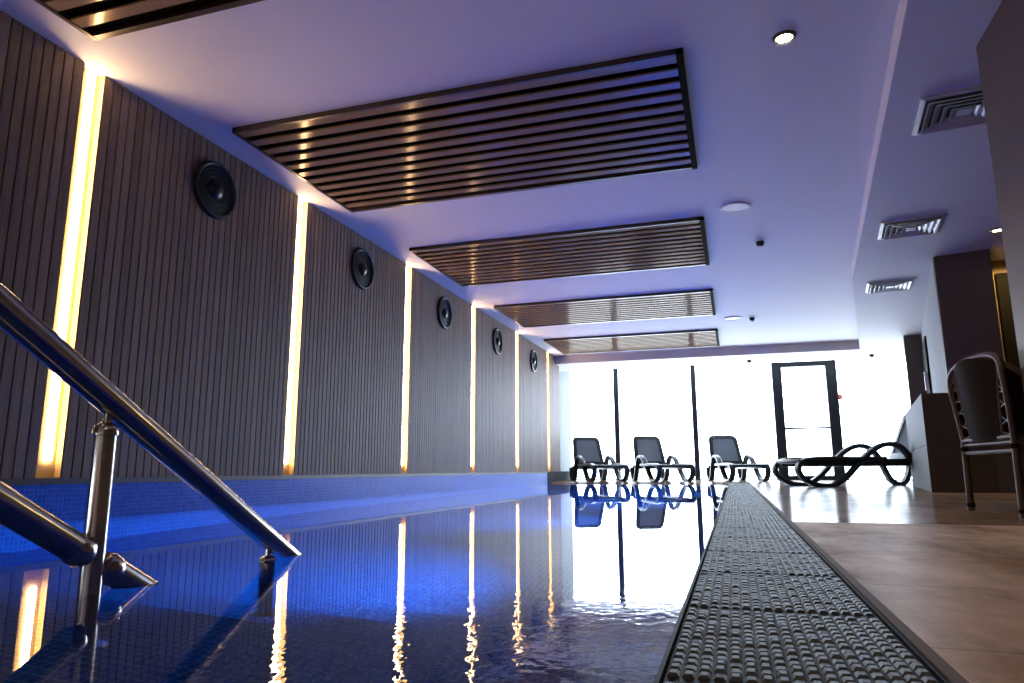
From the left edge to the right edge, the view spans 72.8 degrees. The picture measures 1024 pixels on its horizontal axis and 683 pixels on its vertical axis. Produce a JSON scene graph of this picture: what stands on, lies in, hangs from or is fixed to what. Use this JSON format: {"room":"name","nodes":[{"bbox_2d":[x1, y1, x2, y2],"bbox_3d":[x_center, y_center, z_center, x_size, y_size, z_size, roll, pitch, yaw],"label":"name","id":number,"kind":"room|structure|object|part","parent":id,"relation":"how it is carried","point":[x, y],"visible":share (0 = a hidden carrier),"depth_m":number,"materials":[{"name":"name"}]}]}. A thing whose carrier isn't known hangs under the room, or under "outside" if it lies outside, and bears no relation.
{"room":"spa","nodes":[
{"label":"spa","id":0,"kind":"room"},
{"bbox_2d":[0,0,898,356],"bbox_3d":[0.954,-1.553,6.003,6.648,0.150,19.300,-3,-11,17],"label":"ceiling","id":1,"kind":"structure","parent":0,"point":[787,131],"depth_m":4.82,"materials":[{"name":"white paint"}]},
{"bbox_2d":[34,0,264,40],"bbox_3d":[-1.150,-2.040,2.802,3.305,0.041,1.740,-3,-11,17],"label":"ceiling panel","id":2,"kind":"object","parent":1,"relation":"attached to","point":[98,20],"visible":1,"depth_m":3.87,"materials":[{"name":"brown wood"}]},
{"bbox_2d":[232,47,697,212],"bbox_3d":[-0.267,-1.536,5.550,3.305,0.041,1.740,-3,-11,17],"label":"ceiling panel","id":3,"kind":"object","parent":1,"relation":"attached to","point":[626,117],"visible":1,"depth_m":5.34,"materials":[{"name":"brown wood"}]},
{"bbox_3d":[1.287,-1.630,5.068,0.045,0.041,1.740,-3,-11,17],"label":"rail","id":4,"kind":"part","parent":3,"relation":"part of","materials":[{"name":"brown wood"}]},
{"bbox_2d":[409,216,709,286],"bbox_3d":[0.635,-1.020,8.359,3.305,0.041,1.670,-3,-11,17],"label":"ceiling panel","id":5,"kind":"object","parent":1,"relation":"attached to","point":[676,243],"visible":1,"depth_m":8.21,"materials":[{"name":"brown wood"}]},
{"bbox_3d":[2.189,-1.114,7.877,0.045,0.041,1.670,-3,-11,17],"label":"rail","id":6,"kind":"part","parent":5,"relation":"part of","materials":[{"name":"brown wood"}]},
{"bbox_2d":[494,289,715,327],"bbox_3d":[1.542,-0.501,11.182,3.305,0.041,1.630,-3,-11,17],"label":"ceiling panel","id":7,"kind":"object","parent":1,"relation":"attached to","point":[690,303],"visible":1,"depth_m":11.05,"materials":[{"name":"brown wood"}]},
{"bbox_3d":[3.096,-0.595,10.700,0.045,0.041,1.630,-3,-11,17],"label":"rail","id":8,"kind":"part","parent":7,"relation":"part of","materials":[{"name":"brown wood"}]},
{"bbox_2d":[544,329,719,353],"bbox_3d":[2.463,0.025,14.047,3.305,0.041,1.680,-3,-11,17],"label":"ceiling panel","id":9,"kind":"object","parent":1,"relation":"attached to","point":[707,337],"visible":1,"depth_m":13.90,"materials":[{"name":"brown wood"}]},
{"bbox_3d":[4.017,-0.069,13.565,0.045,0.041,1.680,-3,-11,17],"label":"rail","id":10,"kind":"part","parent":9,"relation":"part of","materials":[{"name":"metal"}]},
{"bbox_2d":[724,316,741,319],"bbox_3d":[3.779,-0.395,11.867,0.290,0.016,0.290,-3,-11,17],"label":"ceiling speaker","id":11,"kind":"object","parent":1,"relation":"attached to","point":[731,317],"visible":1,"depth_m":11.85,"materials":[{"name":"white plastic"}]},
{"bbox_2d":[720,202,750,212],"bbox_3d":[2.199,-1.318,6.840,0.290,0.016,0.290,-3,-11,17],"label":"ceiling speaker","id":12,"kind":"object","parent":1,"relation":"attached to","point":[733,207],"visible":1,"depth_m":6.82,"materials":[{"name":"white plastic"}]},
{"bbox_2d":[756,241,763,247],"bbox_3d":[2.822,-1.099,7.890,0.092,0.070,0.092,-3,-11,17],"label":"sprinkler","id":13,"kind":"object","parent":1,"relation":"attached to","point":[760,244],"visible":1,"depth_m":7.86,"materials":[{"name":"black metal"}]},
{"bbox_2d":[772,30,796,44],"bbox_3d":[1.628,-1.815,4.150,0.139,0.014,0.139,-3,-11,17],"label":"recessed light","id":14,"kind":"object","parent":1,"relation":"in","point":[784,37],"visible":1,"depth_m":4.14,"materials":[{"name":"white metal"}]},
{"bbox_2d":[559,371,571,470],"bbox_3d":[1.090,1.925,17.050,0.270,2.915,2.100,-3,-11,17],"label":"wall","id":15,"kind":"structure","parent":0,"point":[564,376],"depth_m":17.39,"materials":[{"name":"white paint"}]},
{"bbox_2d":[548,471,570,483],"bbox_3d":[0.922,3.082,15.649,0.344,0.300,2.130,-3,-11,17],"label":"trim","id":16,"kind":"structure","parent":15,"relation":"attached to","point":[553,476],"depth_m":15.45,"materials":[{"name":"grey stone"}]},
{"bbox_2d":[571,369,621,479],"bbox_3d":[2.110,2.088,17.705,1.270,2.825,0.140,-3,-11,17],"label":"window","id":17,"kind":"structure","parent":15,"relation":"in","point":[615,371],"depth_m":17.50,"materials":[{"name":"black metal"}]},
{"bbox_2d":[570,356,901,371],"bbox_3d":[5.633,0.353,16.487,9.450,0.120,1.560,-3,-11,17],"label":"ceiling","id":18,"kind":"structure","parent":0,"point":[886,356],"depth_m":17.20,"materials":[{"name":"white paint"}]},
{"bbox_2d":[555,0,1004,370],"bbox_3d":[2.328,-1.438,6.181,9.450,0.320,20.500,-3,-11,17],"label":"ceiling","id":19,"kind":"structure","parent":0,"point":[933,51],"depth_m":6.15,"materials":[{"name":"paint"}]},
{"bbox_2d":[865,278,915,293],"bbox_3d":[4.968,-0.723,9.125,0.560,0.034,0.560,-5,-11,24],"label":"ceiling vent","id":20,"kind":"object","parent":19,"relation":"in","point":[899,284],"visible":1,"depth_m":9.07,"materials":[{"name":"grey metal"}]},
{"bbox_2d":[878,213,947,239],"bbox_3d":[3.975,-1.128,6.917,0.560,0.034,0.560,-5,-11,24],"label":"ceiling vent","id":21,"kind":"object","parent":19,"relation":"in","point":[931,224],"visible":1,"depth_m":6.87,"materials":[{"name":"grey metal"}]},
{"bbox_2d":[912,86,986,135],"bbox_3d":[3.024,-1.545,4.644,0.560,0.034,0.560,-5,-11,24],"label":"ceiling vent","id":22,"kind":"object","parent":19,"relation":"in","point":[962,108],"visible":0.75,"depth_m":4.65,"materials":[{"name":"grey metal"}]},
{"bbox_2d":[989,227,1000,232],"bbox_3d":[4.907,-1.124,7.011,0.139,0.014,0.139,-3,-11,17],"label":"recessed light","id":23,"kind":"object","parent":19,"relation":"in","point":[995,230],"visible":0.7,"depth_m":7.01,"materials":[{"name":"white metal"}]},
{"bbox_2d":[550,480,1023,682],"bbox_3d":[2.570,1.571,6.456,9.500,0.250,22.200,-3,-11,17],"label":"floor","id":24,"kind":"structure","parent":0,"point":[952,574],"depth_m":2.13,"materials":[{"name":"beige stone"}]},
{"bbox_2d":[0,473,547,526],"bbox_3d":[0.183,2.332,7.217,4.010,1.815,14.850,-3,-11,17],"label":"wall","id":25,"kind":"structure","parent":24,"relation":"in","point":[67,502],"depth_m":5.73,"materials":[{"name":"blue tile"}]},
{"bbox_2d":[0,283,301,595],"bbox_3d":[-1.083,0.377,1.505,0.100,2.093,2.135,-3,-11,17],"label":"pool handrail","id":26,"kind":"object","parent":25,"relation":"attached to","point":[86,550],"visible":0.86,"depth_m":1.69,"materials":[{"name":"silver metal"}]},
{"bbox_3d":[-1.183,0.120,1.235,0.068,0.911,1.480,-3,-11,17],"label":"rail","id":27,"kind":"part","parent":26,"relation":"part of","materials":[{"name":"silver metal"}]},
{"bbox_3d":[-1.017,0.687,1.657,0.052,0.939,0.052,-3,-11,17],"label":"post","id":28,"kind":"part","parent":26,"relation":"part of","materials":[{"name":"silver metal"}]},
{"bbox_2d":[0,472,547,485],"bbox_3d":[-1.445,1.518,7.873,0.072,0.035,14.420,-3,-11,17],"label":"trim","id":29,"kind":"structure","parent":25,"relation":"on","point":[44,481],"depth_m":5.46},
{"bbox_2d":[0,484,728,682],"bbox_3d":[0.343,1.651,7.344,3.660,0.001,14.550,-3,-11,17],"label":"pool water","id":30,"kind":"object","parent":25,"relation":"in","point":[539,583],"visible":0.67,"depth_m":1.66,"materials":[{"name":"blue liquid"}]},
{"bbox_2d":[569,437,629,481],"bbox_3d":[1.919,2.620,15.567,0.823,1.039,1.953,2,-11,-10],"label":"sun lounger","id":31,"kind":"object","parent":24,"relation":"on","point":[587,453],"visible":0.99,"depth_m":16.15,"materials":[{"name":"plastic"}]},
{"bbox_3d":[1.569,2.832,15.462,0.109,0.586,1.947,2,-11,-10],"label":"frame","id":32,"kind":"part","parent":31,"relation":"part of","materials":[{"name":"plastic"}]},
{"bbox_3d":[1.779,2.589,16.392,0.732,0.677,0.317,2,-11,-10],"label":"backrest frame","id":33,"kind":"part","parent":31,"relation":"part of","materials":[{"name":"plastic"}]},
{"bbox_3d":[1.917,2.816,15.547,0.714,0.096,1.899,2,-11,-10],"label":"seat frame","id":34,"kind":"part","parent":31,"relation":"part of","materials":[{"name":"plastic"}]},
{"bbox_3d":[2.272,2.852,15.583,0.109,0.586,1.947,2,-11,-10],"label":"frame","id":35,"kind":"part","parent":31,"relation":"part of","materials":[{"name":"plastic"}]},
{"bbox_2d":[630,436,695,481],"bbox_3d":[3.243,2.543,15.176,0.823,1.039,1.953,1,-11,-7],"label":"sun lounger","id":36,"kind":"object","parent":24,"relation":"on","point":[648,451],"visible":0.98,"depth_m":15.72,"materials":[{"name":"plastic"}]},
{"bbox_3d":[2.890,2.758,15.087,0.109,0.586,1.947,1,-11,-7],"label":"frame","id":37,"kind":"part","parent":36,"relation":"part of","materials":[{"name":"plastic"}]},
{"bbox_3d":[3.140,2.513,16.007,0.732,0.677,0.317,1,-11,-7],"label":"backrest frame","id":38,"kind":"part","parent":36,"relation":"part of","materials":[{"name":"plastic"}]},
{"bbox_3d":[3.242,2.739,15.156,0.714,0.096,1.899,1,-11,-7],"label":"seat frame","id":39,"kind":"part","parent":36,"relation":"part of","materials":[{"name":"plastic"}]},
{"bbox_3d":[3.599,2.772,15.175,0.109,0.586,1.947,1,-11,-7],"label":"frame","id":40,"kind":"part","parent":36,"relation":"part of","materials":[{"name":"plastic"}]},
{"bbox_2d":[628,365,700,479],"bbox_3d":[3.598,1.998,17.244,1.970,2.825,0.140,-3,-11,17],"label":"window","id":41,"kind":"structure","parent":24,"relation":"on","point":[692,367],"depth_m":16.90,"materials":[{"name":"black metal"}]},
{"bbox_2d":[706,435,770,481],"bbox_3d":[4.846,2.512,15.036,0.823,1.039,1.953,0,-10,1],"label":"sun lounger","id":42,"kind":"object","parent":24,"relation":"on","point":[724,450],"visible":0.97,"depth_m":15.60,"materials":[{"name":"plastic"}]},
{"bbox_3d":[4.489,2.736,14.998,0.109,0.586,1.947,0,-10,1],"label":"frame","id":43,"kind":"part","parent":42,"relation":"part of","materials":[{"name":"plastic"}]},
{"bbox_3d":[4.859,2.482,15.874,0.732,0.677,0.317,0,-10,1],"label":"backrest frame","id":44,"kind":"part","parent":42,"relation":"part of","materials":[{"name":"plastic"}]},
{"bbox_3d":[4.846,2.708,15.017,0.714,0.096,1.899,0,-10,1],"label":"seat frame","id":45,"kind":"part","parent":42,"relation":"part of","materials":[{"name":"plastic"}]},
{"bbox_3d":[5.203,2.732,14.986,0.109,0.586,1.947,0,-10,1],"label":"frame","id":46,"kind":"part","parent":42,"relation":"part of","materials":[{"name":"plastic"}]},
{"bbox_2d":[701,374,777,479],"bbox_3d":[5.348,1.891,16.701,1.820,2.825,0.100,-3,-11,17],"label":"window","id":47,"kind":"structure","parent":24,"relation":"on","point":[769,374],"depth_m":16.40,"materials":[{"name":"clear glass"}]},
{"bbox_2d":[653,482,950,682],"bbox_3d":[2.253,1.530,6.753,0.345,0.061,14.550,-3,-11,17],"label":"grate","id":48,"kind":"object","parent":24,"relation":"on","point":[761,604],"visible":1,"depth_m":1.20,"materials":[{"name":"grey plastic"}]},
{"bbox_2d":[771,360,844,479],"bbox_3d":[6.884,1.825,16.181,1.415,2.755,0.253,-3,-11,17],"label":"door","id":49,"kind":"structure","parent":24,"relation":"on","point":[833,405],"depth_m":16.15,"materials":[{"name":"black metal"}]},
{"bbox_2d":[772,415,912,486],"bbox_3d":[5.107,1.585,10.354,2.184,1.162,0.921,0,-10,-2],"label":"sun lounger","id":50,"kind":"object","parent":24,"relation":"on","point":[900,455],"visible":0.77,"depth_m":9.97,"materials":[{"name":"plastic"}]},
{"bbox_3d":[5.089,1.907,10.700,2.177,0.656,0.122,0,-10,-2],"label":"frame","id":51,"kind":"part","parent":50,"relation":"part of","materials":[{"name":"plastic"}]},
{"bbox_3d":[5.125,1.801,10.315,2.123,0.107,0.799,0,-10,-2],"label":"seat frame","id":52,"kind":"part","parent":50,"relation":"part of","materials":[{"name":"plastic"}]},
{"bbox_3d":[5.119,1.762,9.915,2.177,0.656,0.122,0,-10,-2],"label":"frame","id":53,"kind":"part","parent":50,"relation":"part of","materials":[{"name":"plastic"}]},
{"bbox_3d":[6.020,1.389,10.425,0.354,0.757,0.818,0,-10,-2],"label":"backrest frame","id":54,"kind":"part","parent":50,"relation":"part of","materials":[{"name":"plastic"}]},
{"bbox_2d":[749,482,968,682],"bbox_3d":[2.426,1.587,6.686,0.018,0.202,14.550,-3,-11,17],"label":"trim","id":55,"kind":"structure","parent":24,"relation":"attached to","point":[949,672],"depth_m":1.17,"materials":[{"name":"grey metal"}]},
{"bbox_2d":[849,479,911,479],"bbox_3d":[8.437,1.704,15.743,1.820,2.825,0.100,-3,-11,17],"label":"window","id":56,"kind":"structure","parent":24,"relation":"on","point":[849,479],"depth_m":15.55,"materials":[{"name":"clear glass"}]},
{"bbox_2d":[905,393,1023,492],"bbox_3d":[5.816,1.319,8.771,1.750,1.065,3.230,-3,-11,17],"label":"reception counter","id":57,"kind":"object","parent":24,"relation":"on","point":[934,442],"depth_m":7.50,"materials":[{"name":"brown wood"}]},
{"bbox_3d":[5.249,1.358,8.964,0.050,1.062,3.243,-5,-12,26],"label":"panel","id":58,"kind":"part","parent":57,"relation":"part of","materials":[{"name":"grey tile"}]},
{"bbox_2d":[932,249,1016,492],"bbox_3d":[5.174,0.339,7.747,0.544,2.625,0.544,-7,-13,34],"label":"column","id":59,"kind":"structure","parent":24,"relation":"on","point":[964,282],"depth_m":7.65,"materials":[{"name":"brown stone"}]},
{"bbox_2d":[947,352,1023,518],"bbox_3d":[2.946,0.517,3.923,0.625,0.899,0.836,-3,-11,13],"label":"rattan armchair","id":60,"kind":"object","parent":24,"relation":"on","point":[976,384],"visible":1,"depth_m":3.87,"materials":[{"name":"brown wicker"}]},
{"bbox_3d":[2.796,0.823,4.259,0.042,0.420,0.039,-3,-11,13],"label":"leg","id":61,"kind":"part","parent":60,"relation":"part of","materials":[{"name":"metal"}]},
{"bbox_3d":[2.699,0.324,4.020,0.072,0.481,0.773,-3,-11,13],"label":"frame","id":62,"kind":"part","parent":60,"relation":"part of","materials":[{"name":"wicker"}]},
{"bbox_3d":[2.976,0.557,3.909,0.560,0.056,0.710,-3,-11,13],"label":"seat rail","id":63,"kind":"part","parent":60,"relation":"part of","materials":[{"name":"wicker"}]},
{"bbox_2d":[1004,420,1009,432],"bbox_3d":[2.986,0.489,3.919,0.490,0.088,0.610,-3,-11,13],"label":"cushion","id":64,"kind":"object","parent":60,"relation":"on","point":[1006,424],"depth_m":3.79,"materials":[{"name":"black"}]},
{"bbox_3d":[2.878,0.279,3.600,0.591,0.416,0.100,-2,-11,11],"label":"arm","id":65,"kind":"part","parent":60,"relation":"part of","materials":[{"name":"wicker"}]},
{"bbox_3d":[2.637,0.704,3.609,0.042,0.420,0.039,-3,-11,13],"label":"leg","id":66,"kind":"part","parent":60,"relation":"part of","materials":[{"name":"metal"}]},
{"bbox_2d":[903,335,926,406],"bbox_3d":[7.352,1.201,12.452,0.376,2.625,0.334,-5,-11,22],"label":"wall pier","id":67,"kind":"object","parent":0,"point":[914,362],"visible":0.21,"depth_m":12.46,"materials":[{"name":"brown wood"}]},
{"bbox_2d":[921,262,947,392],"bbox_3d":[6.382,0.740,9.939,0.576,2.625,5.554,-6,-12,28],"label":"wall","id":68,"kind":"structure","parent":0,"point":[931,329],"depth_m":8.93,"materials":[{"name":"white paint"}]},
{"bbox_2d":[922,336,932,392],"bbox_3d":[6.754,1.141,11.212,0.080,2.295,1.250,-6,-12,28],"label":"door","id":69,"kind":"structure","parent":68,"relation":"in","point":[927,376],"depth_m":10.85,"materials":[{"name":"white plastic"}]},
{"bbox_3d":[6.512,0.619,10.898,0.050,0.280,0.110,-6,-12,28],"label":"handle","id":70,"kind":"part","parent":69,"relation":"part of","materials":[{"name":"silver metal"}]},
{"bbox_2d":[991,260,1006,360],"bbox_3d":[6.602,0.312,7.631,2.360,2.625,0.200,-3,-11,17],"label":"wall","id":71,"kind":"structure","parent":0,"point":[997,266],"depth_m":8.03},
{"bbox_2d":[994,273,1019,368],"bbox_3d":[6.119,0.398,7.648,1.100,2.465,0.050,-3,-11,17],"label":"door","id":72,"kind":"structure","parent":71,"relation":"in","point":[1001,279],"depth_m":7.90,"materials":[{"name":"brown wood"}]},
{"bbox_2d":[976,0,1023,390],"bbox_3d":[3.204,-1.212,-0.682,3.745,2.625,8.234,-3,-11,17],"label":"wall","id":73,"kind":"structure","parent":0,"point":[1000,50],"depth_m":3.62,"materials":[{"name":"brown stone"}]},
{"bbox_3d":[-2.035,0.017,6.835,0.275,2.615,19.600,-3,-11,17],"label":"wall","id":74,"kind":"structure","parent":0,"visible":0},
{"bbox_2d":[0,11,83,478],"bbox_3d":[-3.173,-0.752,2.755,0.054,2.579,2.995,-3,-11,17],"label":"wood wall panel","id":75,"kind":"object","parent":74,"relation":"attached to","point":[40,81],"visible":1,"depth_m":3.97,"materials":[{"name":"brown wood"}]},
{"bbox_2d":[29,63,105,478],"bbox_3d":[-2.700,-0.478,4.234,0.051,2.578,0.158,-3,-11,17],"label":"light strip","id":76,"kind":"object","parent":74,"relation":"attached to","point":[75,234],"visible":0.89,"depth_m":4.26,"materials":[{"name":"white"}]},
{"bbox_2d":[60,76,297,477],"bbox_3d":[-2.353,-0.283,5.308,0.054,2.579,2.130,-3,-11,17],"label":"wood wall panel","id":77,"kind":"object","parent":74,"relation":"attached to","point":[186,311],"visible":0.87,"depth_m":5.05,"materials":[{"name":"brown wood"}]},
{"bbox_2d":[193,160,236,219],"bbox_3d":[-2.312,-1.188,5.440,0.052,0.460,0.460,-3,-11,17],"label":"wall speaker","id":78,"kind":"object","parent":77,"relation":"attached to","point":[214,188],"visible":1,"depth_m":5.42,"materials":[{"name":"black paint"}]},
{"bbox_2d":[283,200,307,474],"bbox_3d":[-2.009,-0.084,6.382,0.051,2.578,0.158,-3,-11,17],"label":"light strip","id":79,"kind":"object","parent":74,"relation":"attached to","point":[301,225],"visible":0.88,"depth_m":6.41,"materials":[{"name":"white"}]},
{"bbox_2d":[293,202,405,474],"bbox_3d":[-1.663,0.112,7.455,0.054,2.579,2.130,-3,-11,17],"label":"wood wall panel","id":80,"kind":"object","parent":74,"relation":"attached to","point":[350,398],"visible":1,"depth_m":7.21,"materials":[{"name":"wood"}]},
{"bbox_2d":[351,248,373,289],"bbox_3d":[-1.621,-0.794,7.587,0.052,0.460,0.460,-3,-11,17],"label":"wall speaker","id":81,"kind":"object","parent":80,"relation":"attached to","point":[362,268],"visible":1,"depth_m":7.56,"materials":[{"name":"black plastic"}]},
{"bbox_2d":[401,266,411,473],"bbox_3d":[-1.319,0.311,8.529,0.051,2.578,0.158,-3,-11,17],"label":"light strip","id":82,"kind":"object","parent":74,"relation":"attached to","point":[408,269],"visible":0.73,"depth_m":8.56,"materials":[{"name":"white plastic"}]},
{"bbox_2d":[407,267,471,472],"bbox_3d":[-0.969,0.509,9.615,0.054,2.579,2.155,-3,-11,17],"label":"wood wall panel","id":83,"kind":"object","parent":74,"relation":"attached to","point":[440,364],"visible":0.99,"depth_m":9.41,"materials":[{"name":"brown wood"}]},
{"bbox_2d":[437,297,451,328],"bbox_3d":[-0.931,-0.399,9.735,0.052,0.460,0.460,-3,-11,17],"label":"wall speaker","id":84,"kind":"object","parent":83,"relation":"attached to","point":[444,311],"visible":1,"depth_m":9.71,"materials":[{"name":"black plastic"}]},
{"bbox_2d":[471,307,475,472],"bbox_3d":[-0.622,0.710,10.700,0.051,2.578,0.158,-3,-11,17],"label":"light strip","id":85,"kind":"object","parent":74,"relation":"attached to","point":[473,308],"visible":0.59,"depth_m":10.72,"materials":[{"name":"white"}]},
{"bbox_2d":[474,307,515,472],"bbox_3d":[-0.272,0.907,11.784,0.054,2.579,2.150,-3,-11,17],"label":"wood wall panel","id":86,"kind":"object","parent":74,"relation":"attached to","point":[495,375],"visible":0.98,"depth_m":11.60,"materials":[{"name":"wood"}]},
{"bbox_2d":[492,328,502,354],"bbox_3d":[-0.235,-0.001,11.901,0.052,0.460,0.460,-3,-11,17],"label":"wall speaker","id":87,"kind":"object","parent":86,"relation":"attached to","point":[497,336],"visible":1,"depth_m":11.87,"materials":[{"name":"black plastic"}]},
{"bbox_2d":[516,334,518,471],"bbox_3d":[0.074,1.108,12.867,0.051,2.578,0.158,-3,-11,17],"label":"light strip","id":88,"kind":"object","parent":74,"relation":"attached to","point":[517,387],"visible":0.51,"depth_m":12.90,"materials":[{"name":"white"}]},
{"bbox_2d":[518,334,547,471],"bbox_3d":[0.421,1.303,13.940,0.054,2.579,2.130,-3,-11,17],"label":"wood wall panel","id":89,"kind":"object","parent":74,"relation":"attached to","point":[533,404],"visible":0.99,"depth_m":13.78,"materials":[{"name":"brown wood"}]},
{"bbox_2d":[530,350,537,371],"bbox_3d":[0.452,0.392,14.039,0.052,0.460,0.460,-3,-11,17],"label":"wall speaker","id":90,"kind":"object","parent":89,"relation":"attached to","point":[533,356],"visible":1,"depth_m":14.00,"materials":[{"name":"black plastic"}]},
{"bbox_2d":[547,353,549,471],"bbox_3d":[0.764,1.502,15.014,0.051,2.578,0.158,-3,-11,17],"label":"light strip","id":91,"kind":"object","parent":74,"relation":"attached to","point":[547,353],"visible":0.39,"depth_m":15.07,"materials":[{"name":"white"}]},
{"bbox_2d":[549,353,560,470],"bbox_3d":[0.933,1.596,15.535,0.054,2.579,0.950,-3,-11,17],"label":"wood wall panel","id":92,"kind":"object","parent":74,"relation":"attached to","point":[554,396],"visible":0.88,"depth_m":15.49,"materials":[{"name":"wood"}]}
]}

